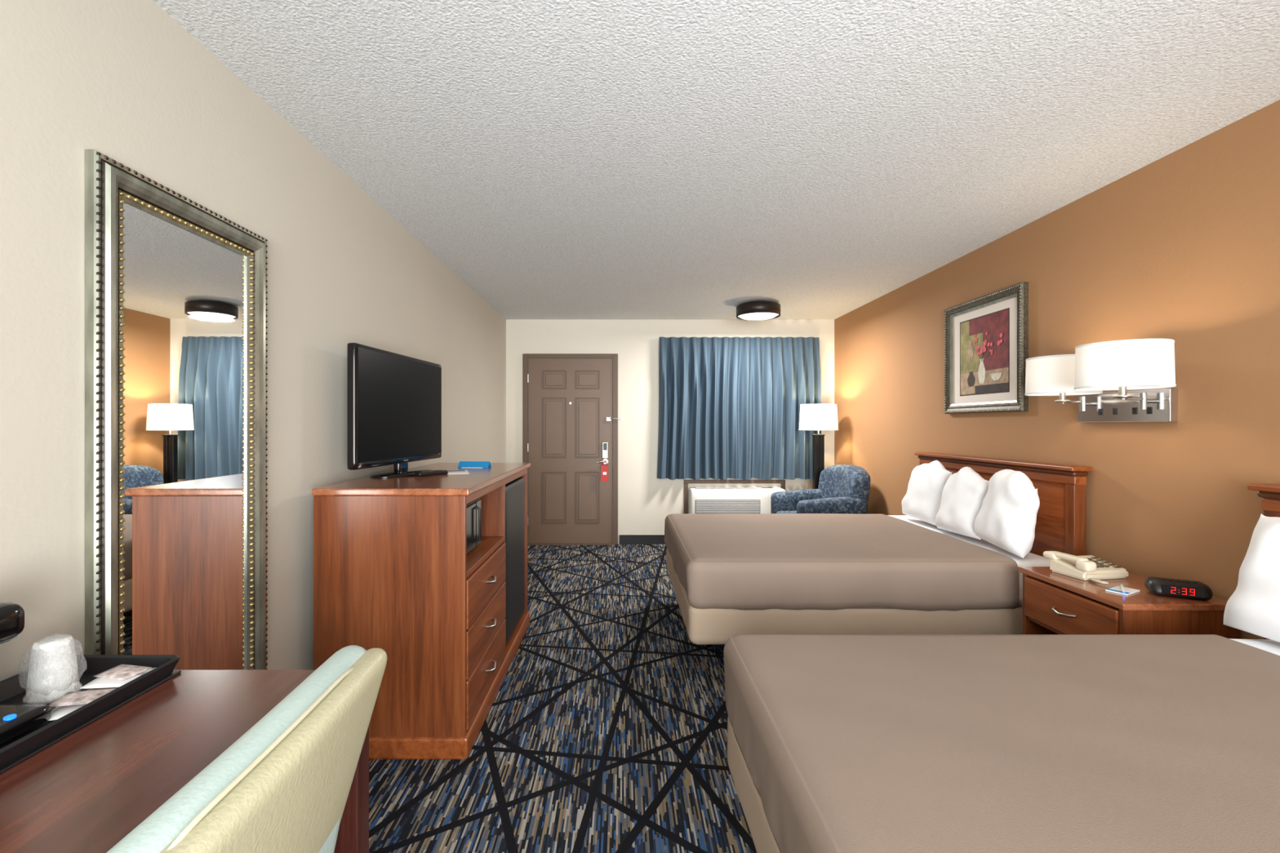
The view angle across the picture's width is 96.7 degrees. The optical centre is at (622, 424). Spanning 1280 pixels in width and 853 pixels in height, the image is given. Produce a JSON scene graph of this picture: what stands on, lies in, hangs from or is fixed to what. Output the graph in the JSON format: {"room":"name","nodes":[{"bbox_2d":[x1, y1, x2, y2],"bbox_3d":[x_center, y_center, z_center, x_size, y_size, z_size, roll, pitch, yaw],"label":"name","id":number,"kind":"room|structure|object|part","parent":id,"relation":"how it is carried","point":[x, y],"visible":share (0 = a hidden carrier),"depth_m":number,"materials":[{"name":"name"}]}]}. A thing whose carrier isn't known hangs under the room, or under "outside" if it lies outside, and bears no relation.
{"room":"hotel room","nodes":[
{"label":"hotel room","id":0,"kind":"room"},
{"bbox_2d":[0,0,506,681],"bbox_3d":[-1.310,0.080,1.890,0.100,2.440,8.780,0,0,0],"label":"wall","id":1,"kind":"structure","parent":0,"point":[123,81],"depth_m":1.66,"materials":[{"name":"beige paint"}]},
{"bbox_2d":[84,149,267,670],"bbox_3d":[-1.240,0.188,1.655,0.037,1.665,0.645,0,0,0],"label":"wall mirror","id":2,"kind":"object","parent":1,"relation":"attached to","point":[175,289],"visible":0.71,"depth_m":1.58,"materials":[{"name":"silver metal"}]},
{"bbox_3d":[-1.252,0.188,1.655,0.005,1.497,0.477,0,0,0],"label":"glass","id":3,"kind":"part","parent":2,"relation":"part of","materials":[{"name":"white mirror"}]},
{"bbox_3d":[-1.247,0.188,1.655,0.018,1.529,0.509,0,0,0],"label":"frame","id":4,"kind":"part","parent":2,"relation":"part of","materials":[{"name":"silver metal"}]},
{"bbox_2d":[368,544,756,852],"bbox_3d":[0.523,1.350,1.890,3.767,0.100,8.780,0,0,0],"label":"floor","id":5,"kind":"structure","parent":0,"point":[605,730],"depth_m":2.30,"materials":[{"name":"carpet"}]},
{"bbox_2d":[0,670,368,852],"bbox_3d":[-0.900,0.925,0.415,0.696,0.750,1.730,0,0,0],"label":"desk","id":6,"kind":"object","parent":5,"relation":"on","point":[89,789],"visible":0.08,"depth_m":0.94,"materials":[{"name":"brown wood"}]},
{"bbox_2d":[0,654,181,773],"bbox_3d":[-1.105,0.530,0.990,0.268,0.040,0.548,0,0,0],"label":"tray","id":7,"kind":"object","parent":6,"relation":"on","point":[12,689],"visible":0.5,"depth_m":1.12,"materials":[{"name":"black plastic"}]},
{"bbox_2d":[0,602,51,746],"bbox_3d":[-1.130,0.431,0.955,0.180,0.225,0.180,0,0,0],"label":"coffee maker","id":8,"kind":"object","parent":7,"relation":"on","point":[15,720],"visible":1,"depth_m":1.00,"materials":[{"name":"black plastic"}]},
{"bbox_2d":[22,634,82,704],"bbox_3d":[-1.141,0.482,1.141,0.099,0.122,0.101,0,0,0],"label":"foam cup","id":9,"kind":"object","parent":7,"relation":"on","point":[53,671],"visible":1,"depth_m":1.12,"materials":[{"name":"white plastic"}]},
{"bbox_2d":[48,664,155,720],"bbox_3d":[-1.032,0.526,1.133,0.100,0.032,0.201,0,0,0],"label":"packets","id":10,"kind":"object","parent":7,"relation":"on","point":[106,682],"visible":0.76,"depth_m":1.12,"materials":[{"name":"paper"}]},
{"bbox_3d":[-0.587,0.939,1.232,0.055,0.722,0.055,0,0,0],"label":"leg","id":11,"kind":"part","parent":6,"relation":"part of","materials":[{"name":"brown wood"}]},
{"bbox_2d":[106,645,387,852],"bbox_3d":[-0.705,0.856,0.785,0.550,0.888,0.609,0,0,0],"label":"desk chair","id":12,"kind":"object","parent":5,"relation":"on","point":[284,786],"depth_m":0.77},
{"bbox_2d":[311,462,530,759],"bbox_3d":[-0.887,0.774,2.945,0.626,1.052,1.498,0,0,0],"label":"dresser","id":13,"kind":"object","parent":5,"relation":"on","point":[394,573],"visible":0.94,"depth_m":2.21,"materials":[{"name":"brown wood"}]},
{"bbox_2d":[346,342,441,478],"bbox_3d":[-1.095,-0.050,2.850,0.230,0.595,0.910,0,0,5],"label":"television","id":14,"kind":"object","parent":13,"relation":"on","point":[394,400],"visible":0.97,"depth_m":2.70,"materials":[{"name":"black plastic"}]},
{"bbox_2d":[414,469,448,476],"bbox_3d":[-0.930,0.237,2.780,0.044,0.022,0.170,0,0,34],"label":"remote control","id":15,"kind":"object","parent":13,"relation":"on","point":[439,472],"visible":1,"depth_m":2.76,"materials":[{"name":"black plastic"}]},
{"bbox_2d":[447,470,468,474],"bbox_3d":[-0.860,0.246,2.950,0.120,0.003,0.200,0,0,-17],"label":"card","id":16,"kind":"object","parent":13,"relation":"on","point":[450,472],"visible":0.71,"depth_m":2.92,"materials":[{"name":"paper"}]},
{"bbox_2d":[448,470,465,471],"bbox_3d":[-0.875,0.245,2.998,0.090,0.001,0.060,0,0,-17],"label":"print","id":17,"kind":"object","parent":16,"relation":"on","point":[448,470],"depth_m":2.99,"materials":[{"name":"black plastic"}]},
{"bbox_2d":[466,497,480,554],"bbox_3d":[-0.865,0.465,2.505,0.430,0.240,0.470,0,0,0],"label":"microwave","id":18,"kind":"object","parent":13,"relation":"on","point":[473,508],"visible":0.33,"depth_m":2.58,"materials":[{"name":"black plastic"}]},
{"bbox_3d":[-0.677,0.463,2.450,0.010,0.205,0.340,0,0,0],"label":"door glass","id":19,"kind":"part","parent":18,"relation":"part of","materials":[{"name":"black glass"}]},
{"bbox_3d":[-0.662,0.460,2.620,0.025,0.170,0.012,0,0,0],"label":"door handle","id":20,"kind":"part","parent":18,"relation":"part of","materials":[{"name":"black plastic"}]},
{"bbox_2d":[457,461,491,467],"bbox_3d":[-0.851,0.230,3.272,0.180,0.035,0.075,0,0,6],"label":"tent card","id":21,"kind":"object","parent":13,"relation":"on","point":[462,464],"visible":1,"depth_m":3.27,"materials":[{"name":"paper"}]},
{"bbox_2d":[466,536,504,577],"bbox_3d":[-0.902,0.598,2.604,0.576,0.025,0.741,0,0,0],"label":"shelf","id":22,"kind":"object","parent":13,"relation":"attached to","point":[489,546],"depth_m":2.62,"materials":[{"name":"brown wood"}]},
{"bbox_3d":[-0.617,0.713,2.605,0.022,0.196,0.730,0,0,0],"label":"drawer","id":23,"kind":"part","parent":13,"relation":"part of","materials":[{"name":"brown wood"}]},
{"bbox_3d":[-0.617,0.913,2.605,0.022,0.190,0.730,0,0,0],"label":"drawer","id":24,"kind":"part","parent":13,"relation":"part of","materials":[{"name":"brown wood"}]},
{"bbox_3d":[-0.617,1.110,2.605,0.022,0.190,0.730,0,0,0],"label":"drawer","id":25,"kind":"part","parent":13,"relation":"part of","materials":[{"name":"brown wood"}]},
{"bbox_3d":[-0.592,0.710,2.590,0.037,0.026,0.121,0,0,0],"label":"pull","id":26,"kind":"part","parent":13,"relation":"part of","materials":[{"name":"silver metal"}]},
{"bbox_3d":[-0.592,0.910,2.590,0.037,0.026,0.121,0,0,0],"label":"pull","id":27,"kind":"part","parent":13,"relation":"part of","materials":[{"name":"silver metal"}]},
{"bbox_3d":[-0.592,1.107,2.590,0.037,0.026,0.121,0,0,0],"label":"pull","id":28,"kind":"part","parent":13,"relation":"part of","materials":[{"name":"silver metal"}]},
{"bbox_3d":[-0.620,0.295,2.945,0.020,0.039,1.422,0,0,0],"label":"rail","id":29,"kind":"part","parent":13,"relation":"part of","materials":[{"name":"brown wood"}]},
{"bbox_2d":[505,477,524,646],"bbox_3d":[-0.883,0.771,3.330,0.533,0.883,0.620,0,0,0],"label":"mini fridge","id":30,"kind":"object","parent":13,"relation":"on","point":[515,489],"visible":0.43,"depth_m":3.31,"materials":[{"name":"black plastic"}]},
{"bbox_2d":[527,543,613,545],"bbox_3d":[-0.560,1.294,6.143,0.920,0.012,0.046,0,0,0],"label":"threshold","id":31,"kind":"object","parent":5,"relation":"on","point":[527,544],"visible":0.97,"depth_m":6.12,"materials":[{"name":"paint"}]},
{"bbox_2d":[798,403,838,488],"bbox_3d":[1.995,0.547,5.780,0.384,1.505,0.384,0,0,30],"label":"floor lamp","id":32,"kind":"object","parent":5,"relation":"on","point":[818,417],"visible":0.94,"depth_m":5.68,"materials":[{"name":"white fabric"}]},
{"bbox_3d":[1.995,-0.072,5.780,0.380,0.265,0.380,0,0,0],"label":"lamp shade","id":33,"kind":"part","parent":32,"relation":"part of","materials":[{"name":"white fabric"}]},
{"bbox_2d":[770,464,871,514],"bbox_3d":[1.853,0.840,5.299,0.725,0.920,0.770,0,0,-6],"label":"armchair","id":34,"kind":"object","parent":5,"relation":"on","point":[842,488],"visible":0.4,"depth_m":5.12,"materials":[{"name":"fabric"}]},
{"bbox_2d":[776,511,796,513],"bbox_3d":[1.776,0.900,5.291,0.570,0.140,0.480,0,0,-6],"label":"seat cushion","id":35,"kind":"object","parent":34,"relation":"on","point":[777,512],"depth_m":5.40,"materials":[{"name":"fabric"}]},
{"bbox_3d":[1.768,0.910,5.602,0.600,0.540,0.150,0,0,-6],"label":"arm","id":36,"kind":"part","parent":34,"relation":"part of","materials":[{"name":"fabric"}]},
{"bbox_3d":[1.833,0.910,4.985,0.600,0.540,0.150,0,0,-6],"label":"arm","id":37,"kind":"part","parent":34,"relation":"part of","materials":[{"name":"fabric"}]},
{"bbox_2d":[664,513,1049,646],"bbox_3d":[1.252,0.978,3.522,1.881,0.644,1.531,0,0,0],"label":"bed","id":38,"kind":"object","parent":5,"relation":"on","point":[731,575],"visible":0.9,"depth_m":2.79,"materials":[{"name":"brown fabric"}]},
{"bbox_3d":[1.310,1.114,2.915,1.760,0.042,0.030,0,0,0],"label":"rail","id":39,"kind":"part","parent":38,"relation":"part of","materials":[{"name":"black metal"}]},
{"bbox_2d":[901,460,952,525],"bbox_3d":[2.057,0.449,3.849,0.187,0.418,0.469,0,0,0],"label":"pillow","id":40,"kind":"object","parent":38,"relation":"on","point":[922,501],"visible":0.84,"depth_m":3.77,"materials":[{"name":"white fabric"}]},
{"bbox_2d":[935,466,988,539],"bbox_3d":[2.039,0.457,3.395,0.194,0.402,0.430,0,0,0],"label":"pillow","id":41,"kind":"object","parent":38,"relation":"on","point":[964,492],"visible":0.84,"depth_m":3.33,"materials":[{"name":"white fabric"}]},
{"bbox_2d":[973,469,1039,558],"bbox_3d":[2.028,0.449,3.008,0.194,0.417,0.439,0,0,7],"label":"pillow","id":42,"kind":"object","parent":38,"relation":"on","point":[1006,517],"visible":1,"depth_m":2.89,"materials":[{"name":"white fabric"}]},
{"bbox_2d":[723,634,1279,852],"bbox_3d":[1.252,0.978,1.073,1.882,0.644,1.547,0,0,0],"label":"bed","id":43,"kind":"object","parent":5,"relation":"on","point":[1103,743],"visible":1,"depth_m":1.20,"materials":[{"name":"brown fabric"}]},
{"bbox_2d":[1223,514,1279,642],"bbox_3d":[2.024,0.470,1.636,0.207,0.376,0.459,0,0,0],"label":"pillow","id":44,"kind":"object","parent":43,"relation":"on","point":[1253,607],"visible":1,"depth_m":1.75,"materials":[{"name":"white fabric"}]},
{"bbox_2d":[914,452,1093,556],"bbox_3d":[2.248,0.754,3.525,0.105,1.092,1.500,0,0,0],"label":"headboard","id":45,"kind":"object","parent":5,"relation":"on","point":[1060,523],"visible":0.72,"depth_m":2.96,"materials":[{"name":"brown wood"}]},
{"bbox_3d":[2.253,0.278,3.525,0.063,0.045,1.460,0,0,0],"label":"rail","id":46,"kind":"part","parent":45,"relation":"part of","materials":[{"name":"brown wood"}]},
{"bbox_3d":[2.255,0.650,3.525,0.040,0.700,1.330,0,0,0],"label":"panel","id":47,"kind":"part","parent":45,"relation":"part of","materials":[{"name":"brown wood"}]},
{"bbox_3d":[2.255,0.770,2.830,0.060,1.060,0.060,0,0,0],"label":"post","id":48,"kind":"part","parent":45,"relation":"part of","materials":[{"name":"brown wood"}]},
{"bbox_2d":[1017,566,1239,639],"bbox_3d":[2.045,0.980,2.365,0.470,0.640,0.558,0,0,0],"label":"nightstand","id":49,"kind":"object","parent":5,"relation":"on","point":[1054,603],"visible":0.26,"depth_m":2.22,"materials":[{"name":"brown wood"}]},
{"bbox_3d":[1.828,0.784,2.365,0.036,0.020,0.120,0,0,0],"label":"drawer pull","id":50,"kind":"part","parent":49,"relation":"part of","materials":[{"name":"silver metal"}]},
{"bbox_3d":[1.853,0.785,2.365,0.022,0.180,0.486,0,0,0],"label":"drawer","id":51,"kind":"part","parent":49,"relation":"part of","materials":[{"name":"brown wood"}]},
{"bbox_2d":[1043,551,1128,583],"bbox_3d":[2.041,0.613,2.468,0.235,0.090,0.274,0,0,-10],"label":"telephone","id":52,"kind":"object","parent":49,"relation":"on","point":[1088,567],"visible":1,"depth_m":2.44,"materials":[{"name":"beige plastic"}]},
{"bbox_3d":[1.973,0.648,2.353,0.030,0.006,0.072,0,0,-10],"label":"cord","id":53,"kind":"part","parent":52,"relation":"part of","materials":[{"name":"beige plastic"}]},
{"bbox_2d":[1105,586,1140,595],"bbox_3d":[1.980,0.656,2.250,0.110,0.006,0.070,0,0,-29],"label":"notepad","id":54,"kind":"object","parent":49,"relation":"on","point":[1117,589],"visible":0.98,"depth_m":2.24,"materials":[{"name":"paper"}]},
{"bbox_2d":[1120,584,1124,594],"bbox_3d":[1.975,0.649,2.244,0.008,0.008,0.136,0,0,38],"label":"pen","id":55,"kind":"object","parent":54,"relation":"on","point":[1122,585],"visible":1,"depth_m":2.23,"materials":[{"name":"plastic"}]},
{"bbox_2d":[1144,577,1213,600],"bbox_3d":[2.140,0.629,2.190,0.180,0.061,0.110,0,0,28],"label":"alarm clock","id":56,"kind":"object","parent":49,"relation":"on","point":[1166,587],"visible":1,"depth_m":2.16,"materials":[{"name":"black plastic"}]},
{"bbox_2d":[1247,484,1279,639],"bbox_3d":[2.248,0.754,1.117,0.105,1.092,1.765,0,0,0],"label":"headboard","id":57,"kind":"object","parent":5,"relation":"on","point":[1270,493],"visible":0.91,"depth_m":1.95,"materials":[{"name":"brown wood"}]},
{"bbox_3d":[2.253,0.278,1.117,0.063,0.045,1.725,0,0,0],"label":"rail","id":58,"kind":"part","parent":57,"relation":"part of","materials":[{"name":"brown wood"}]},
{"bbox_3d":[2.255,0.770,1.945,0.060,1.060,0.060,0,0,0],"label":"post","id":59,"kind":"part","parent":57,"relation":"part of","materials":[{"name":"brown wood"}]},
{"bbox_2d":[603,443,607,450],"bbox_3d":[-0.182,0.240,6.145,0.045,0.080,0.010,0,0,0],"label":"reader","id":60,"kind":"object","parent":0,"point":[605,445],"depth_m":6.14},
{"bbox_2d":[506,319,834,544],"bbox_3d":[0.523,0.080,6.230,3.567,2.440,0.100,0,0,0],"label":"wall","id":61,"kind":"structure","parent":0,"point":[645,500],"depth_m":6.18,"materials":[{"name":"paint"}]},
{"bbox_2d":[522,353,528,543],"bbox_3d":[-1.048,0.268,6.165,0.055,2.065,0.030,0,0,0],"label":"frame","id":62,"kind":"object","parent":61,"relation":"attached to","point":[525,356],"visible":0.75,"depth_m":6.15,"materials":[{"name":"paint"}]},
{"bbox_2d":[528,353,622,421],"bbox_3d":[-0.503,-0.400,6.150,1.033,0.730,0.060,0,0,0],"label":"door frame","id":63,"kind":"structure","parent":61,"relation":"in","point":[530,355],"depth_m":6.15,"materials":[{"name":"paint"}]},
{"bbox_2d":[528,359,612,543],"bbox_3d":[-0.560,0.289,6.173,0.914,2.002,0.014,0,0,0],"label":"leaf","id":64,"kind":"object","parent":63,"relation":"attached to","point":[570,532],"visible":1,"depth_m":6.17,"materials":[{"name":"brown paint"}]},
{"bbox_2d":[545,373,563,385],"bbox_3d":[-0.735,-0.485,6.163,0.190,0.130,0.009,0,0,0],"label":"panel","id":65,"kind":"object","parent":64,"relation":"attached to","point":[550,379],"depth_m":6.16,"materials":[{"name":"paint"}]},
{"bbox_2d":[545,400,563,454],"bbox_3d":[-0.735,0.035,6.163,0.190,0.580,0.009,0,0,0],"label":"panel","id":66,"kind":"object","parent":64,"relation":"attached to","point":[553,409],"depth_m":6.16,"materials":[{"name":"paint"}]},
{"bbox_2d":[545,475,563,519],"bbox_3d":[-0.735,0.792,6.163,0.190,0.485,0.009,0,0,0],"label":"panel","id":67,"kind":"object","parent":64,"relation":"attached to","point":[553,483],"depth_m":6.16,"materials":[{"name":"paint"}]},
{"bbox_2d":[542,397,566,457],"bbox_3d":[-0.735,0.035,6.163,0.266,0.656,0.008,0,0,0],"label":"panel molding","id":68,"kind":"object","parent":64,"relation":"attached to","point":[543,398],"visible":1,"depth_m":6.16,"materials":[{"name":"brown wood"}]},
{"bbox_2d":[542,471,566,523],"bbox_3d":[-0.735,0.792,6.163,0.266,0.561,0.008,0,0,0],"label":"panel molding","id":69,"kind":"object","parent":64,"relation":"attached to","point":[543,473],"visible":1,"depth_m":6.16,"materials":[{"name":"brown wood"}]},
{"bbox_2d":[542,369,566,389],"bbox_3d":[-0.735,-0.485,6.163,0.266,0.206,0.008,0,0,0],"label":"panel molding","id":70,"kind":"object","parent":64,"relation":"attached to","point":[543,371],"visible":1,"depth_m":6.16,"materials":[{"name":"brown wood"}]},
{"bbox_2d":[578,373,595,385],"bbox_3d":[-0.375,-0.485,6.163,0.190,0.130,0.009,0,0,0],"label":"panel","id":71,"kind":"object","parent":64,"relation":"attached to","point":[584,379],"depth_m":6.16,"materials":[{"name":"paint"}]},
{"bbox_2d":[578,400,595,454],"bbox_3d":[-0.375,0.035,6.163,0.190,0.580,0.009,0,0,0],"label":"panel","id":72,"kind":"object","parent":64,"relation":"attached to","point":[587,409],"depth_m":6.16,"materials":[{"name":"paint"}]},
{"bbox_2d":[578,475,595,519],"bbox_3d":[-0.375,0.792,6.163,0.190,0.485,0.009,0,0,0],"label":"panel","id":73,"kind":"object","parent":64,"relation":"attached to","point":[587,483],"depth_m":6.16,"materials":[{"name":"paint"}]},
{"bbox_2d":[575,397,599,457],"bbox_3d":[-0.375,0.035,6.163,0.266,0.656,0.008,0,0,0],"label":"panel molding","id":74,"kind":"object","parent":64,"relation":"attached to","point":[576,398],"visible":1,"depth_m":6.16,"materials":[{"name":"brown wood"}]},
{"bbox_2d":[575,471,599,523],"bbox_3d":[-0.375,0.792,6.163,0.266,0.561,0.008,0,0,0],"label":"panel molding","id":75,"kind":"object","parent":64,"relation":"attached to","point":[576,473],"visible":1,"depth_m":6.16,"materials":[{"name":"brown wood"}]},
{"bbox_2d":[575,369,599,389],"bbox_3d":[-0.375,-0.485,6.163,0.266,0.206,0.008,0,0,0],"label":"panel molding","id":76,"kind":"object","parent":64,"relation":"attached to","point":[576,371],"visible":1,"depth_m":6.16,"materials":[{"name":"brown wood"}]},
{"bbox_2d":[602,441,608,458],"bbox_3d":[-0.182,0.280,6.158,0.065,0.180,0.016,0,0,0],"label":"lock plate","id":77,"kind":"object","parent":64,"relation":"attached to","point":[605,453],"visible":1,"depth_m":6.15,"materials":[{"name":"silver metal"}]},
{"bbox_3d":[-0.220,0.403,6.122,0.102,0.026,0.056,0,0,0],"label":"lever","id":78,"kind":"object","parent":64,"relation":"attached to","visible":0},
{"bbox_3d":[-0.186,0.428,6.105,0.051,0.052,0.008,0,0,0],"label":"loop","id":79,"kind":"object","parent":78,"relation":"attached to","visible":0},
{"bbox_2d":[600,465,608,481],"bbox_3d":[-0.188,0.525,6.100,0.080,0.170,0.004,0,0,0],"label":"tag","id":80,"kind":"object","parent":79,"relation":"hanging from","point":[603,468],"visible":1,"depth_m":6.10,"materials":[{"name":"red paper"}]},
{"bbox_3d":[-0.560,-0.740,6.165,0.920,0.050,0.030,0,0,0],"label":"frame","id":81,"kind":"part","parent":63,"relation":"part of","materials":[{"name":"paint"}]},
{"bbox_2d":[613,353,617,544],"bbox_3d":[-0.072,0.268,6.165,0.055,2.065,0.030,0,0,0],"label":"frame","id":82,"kind":"object","parent":61,"relation":"attached to","point":[615,355],"visible":1,"depth_m":6.15,"materials":[{"name":"paint"}]},
{"bbox_2d":[619,534,665,544],"bbox_3d":[1.133,1.250,6.174,2.325,0.100,0.012,0,0,0],"label":"baseboard","id":83,"kind":"structure","parent":61,"relation":"attached to","point":[624,539],"depth_m":6.17,"materials":[{"name":"rubber"}]},
{"bbox_2d":[684,483,688,513],"bbox_3d":[0.693,0.905,6.173,0.045,0.590,0.013,0,0,0],"label":"trim","id":84,"kind":"structure","parent":61,"relation":"attached to","point":[686,485],"depth_m":6.17,"materials":[{"name":"paint"}]},
{"bbox_2d":[684,480,785,483],"bbox_3d":[1.220,0.620,6.170,1.100,0.040,0.019,0,0,0],"label":"trim","id":85,"kind":"structure","parent":61,"relation":"attached to","point":[685,481],"depth_m":6.16,"materials":[{"name":"paint"}]},
{"bbox_2d":[688,486,785,513],"bbox_3d":[1.220,0.924,6.061,1.000,0.511,0.238,0,0,0],"label":"air conditioner","id":86,"kind":"object","parent":61,"relation":"attached to","point":[701,500],"visible":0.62,"depth_m":5.95,"materials":[{"name":"white plastic"}]},
{"bbox_2d":[694,486,755,488],"bbox_3d":[1.096,0.676,6.060,0.621,0.008,0.140,0,0,0],"label":"grille","id":87,"kind":"object","parent":86,"relation":"attached to","point":[696,487],"depth_m":6.04,"materials":[{"name":"white plastic"}]},
{"bbox_3d":[1.570,0.677,6.050,0.220,0.010,0.140,0,0,0],"label":"control door","id":88,"kind":"part","parent":86,"relation":"part of","materials":[{"name":"white plastic"}]},
{"bbox_2d":[657,337,821,479],"bbox_3d":[1.253,-0.172,6.103,1.754,1.526,0.145,0,0,0],"label":"curtain","id":89,"kind":"object","parent":61,"relation":"hanging from","point":[729,407],"visible":0.97,"depth_m":6.09,"materials":[{"name":"blue fabric"}]},
{"bbox_2d":[781,483,785,489],"bbox_3d":[1.748,0.905,6.173,0.045,0.590,0.013,0,0,0],"label":"trim","id":90,"kind":"structure","parent":61,"relation":"attached to","point":[783,485],"depth_m":6.17,"materials":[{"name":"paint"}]},
{"bbox_2d":[153,0,1279,319],"bbox_3d":[0.523,-1.190,1.890,3.767,0.100,8.780,0,0,0],"label":"ceiling","id":91,"kind":"structure","parent":0,"point":[564,159],"depth_m":2.09,"materials":[{"name":"white paint"}]},
{"bbox_2d":[736,300,780,320],"bbox_3d":[1.280,-1.067,5.350,0.406,0.144,0.406,0,0,0],"label":"ceiling light","id":92,"kind":"object","parent":91,"relation":"attached to","point":[756,310],"depth_m":5.21,"materials":[{"name":"black metal"}]},
{"bbox_2d":[834,99,1279,639],"bbox_3d":[2.357,0.080,1.890,0.100,2.440,8.780,0,0,0],"label":"wall","id":93,"kind":"structure","parent":0,"point":[1184,246],"depth_m":2.55,"materials":[{"name":"orange paint"}]},
{"bbox_2d":[944,281,1028,413],"bbox_3d":[2.286,-0.443,3.620,0.042,0.735,0.780,0,0,0],"label":"framed picture","id":94,"kind":"object","parent":93,"relation":"attached to","point":[986,337],"visible":1,"depth_m":3.56,"materials":[{"name":"multicoloured paper"}]},
{"bbox_2d":[960,320,982,373],"bbox_3d":[2.296,-0.512,3.740,0.001,0.345,0.240,0,0,0],"label":"art","id":95,"kind":"object","parent":94,"relation":"attached to","point":[966,366],"depth_m":3.78},
{"bbox_2d":[982,309,1008,370],"bbox_3d":[2.296,-0.512,3.500,0.001,0.345,0.240,0,0,0],"label":"art","id":96,"kind":"object","parent":94,"relation":"attached to","point":[998,359],"depth_m":3.47},
{"bbox_2d":[1024,338,1177,422],"bbox_3d":[2.067,-0.164,2.473,0.479,0.308,0.749,0,0,0],"label":"wall sconce","id":97,"kind":"object","parent":93,"relation":"attached to","point":[1122,366],"visible":1,"depth_m":2.36,"materials":[{"name":"white fabric"}]},
{"bbox_2d":[1058,392,1066,399],"bbox_3d":[2.090,-0.145,2.700,0.026,0.090,0.026,0,0,0],"label":"socket","id":98,"kind":"object","parent":97,"relation":"attached to","point":[1062,396],"depth_m":2.69,"materials":[{"name":"silver metal"}]},
{"bbox_3d":[2.090,-0.231,2.700,0.290,0.175,0.290,0,0,0],"label":"lamp shade","id":99,"kind":"part","parent":97,"relation":"part of","materials":[{"name":"white fabric"}]},
{"bbox_3d":[2.156,-0.110,2.748,0.164,0.013,0.051,0,0,-23],"label":"arm","id":100,"kind":"part","parent":97,"relation":"part of","materials":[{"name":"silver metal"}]},
{"bbox_2d":[1097,408,1102,414],"bbox_3d":[2.272,-0.060,2.700,0.003,0.030,0.024,0,0,0],"label":"outlet","id":101,"kind":"object","parent":97,"relation":"attached to","point":[1100,411],"depth_m":2.70,"materials":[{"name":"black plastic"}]},
{"bbox_2d":[1112,408,1117,414],"bbox_3d":[2.272,-0.060,2.620,0.003,0.030,0.024,0,0,0],"label":"outlet","id":102,"kind":"object","parent":97,"relation":"attached to","point":[1114,410],"depth_m":2.62,"materials":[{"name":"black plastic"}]},
{"bbox_2d":[1118,386,1127,399],"bbox_3d":[1.980,-0.145,2.250,0.026,0.090,0.026,0,0,0],"label":"socket","id":103,"kind":"object","parent":97,"relation":"attached to","point":[1122,390],"depth_m":2.24,"materials":[{"name":"silver metal"}]},
{"bbox_3d":[1.980,-0.231,2.250,0.300,0.175,0.300,0,0,0],"label":"lamp shade","id":104,"kind":"part","parent":97,"relation":"part of","materials":[{"name":"white fabric"}]},
{"bbox_3d":[2.289,-0.081,2.600,0.035,0.142,0.480,0,0,0],"label":"plate","id":105,"kind":"part","parent":97,"relation":"part of","materials":[{"name":"silver metal"}]},
{"bbox_2d":[1132,407,1137,414],"bbox_3d":[2.272,-0.060,2.520,0.003,0.030,0.024,0,0,0],"label":"outlet","id":106,"kind":"object","parent":97,"relation":"attached to","point":[1134,409],"depth_m":2.52,"materials":[{"name":"black plastic"}]},
{"bbox_3d":[2.099,-0.110,2.357,0.321,0.013,0.042,0,0,-37],"label":"arm","id":107,"kind":"part","parent":97,"relation":"part of","materials":[{"name":"silver metal"}]},
{"bbox_2d":[1146,407,1151,413],"bbox_3d":[2.272,-0.060,2.450,0.003,0.030,0.024,0,0,0],"label":"outlet","id":108,"kind":"object","parent":97,"relation":"attached to","point":[1148,409],"depth_m":2.45,"materials":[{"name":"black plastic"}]},
{"bbox_3d":[2.255,-0.100,2.440,0.040,0.017,0.018,0,0,0],"label":"arm mount","id":109,"kind":"part","parent":97,"relation":"part of","materials":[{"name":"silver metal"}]}
]}

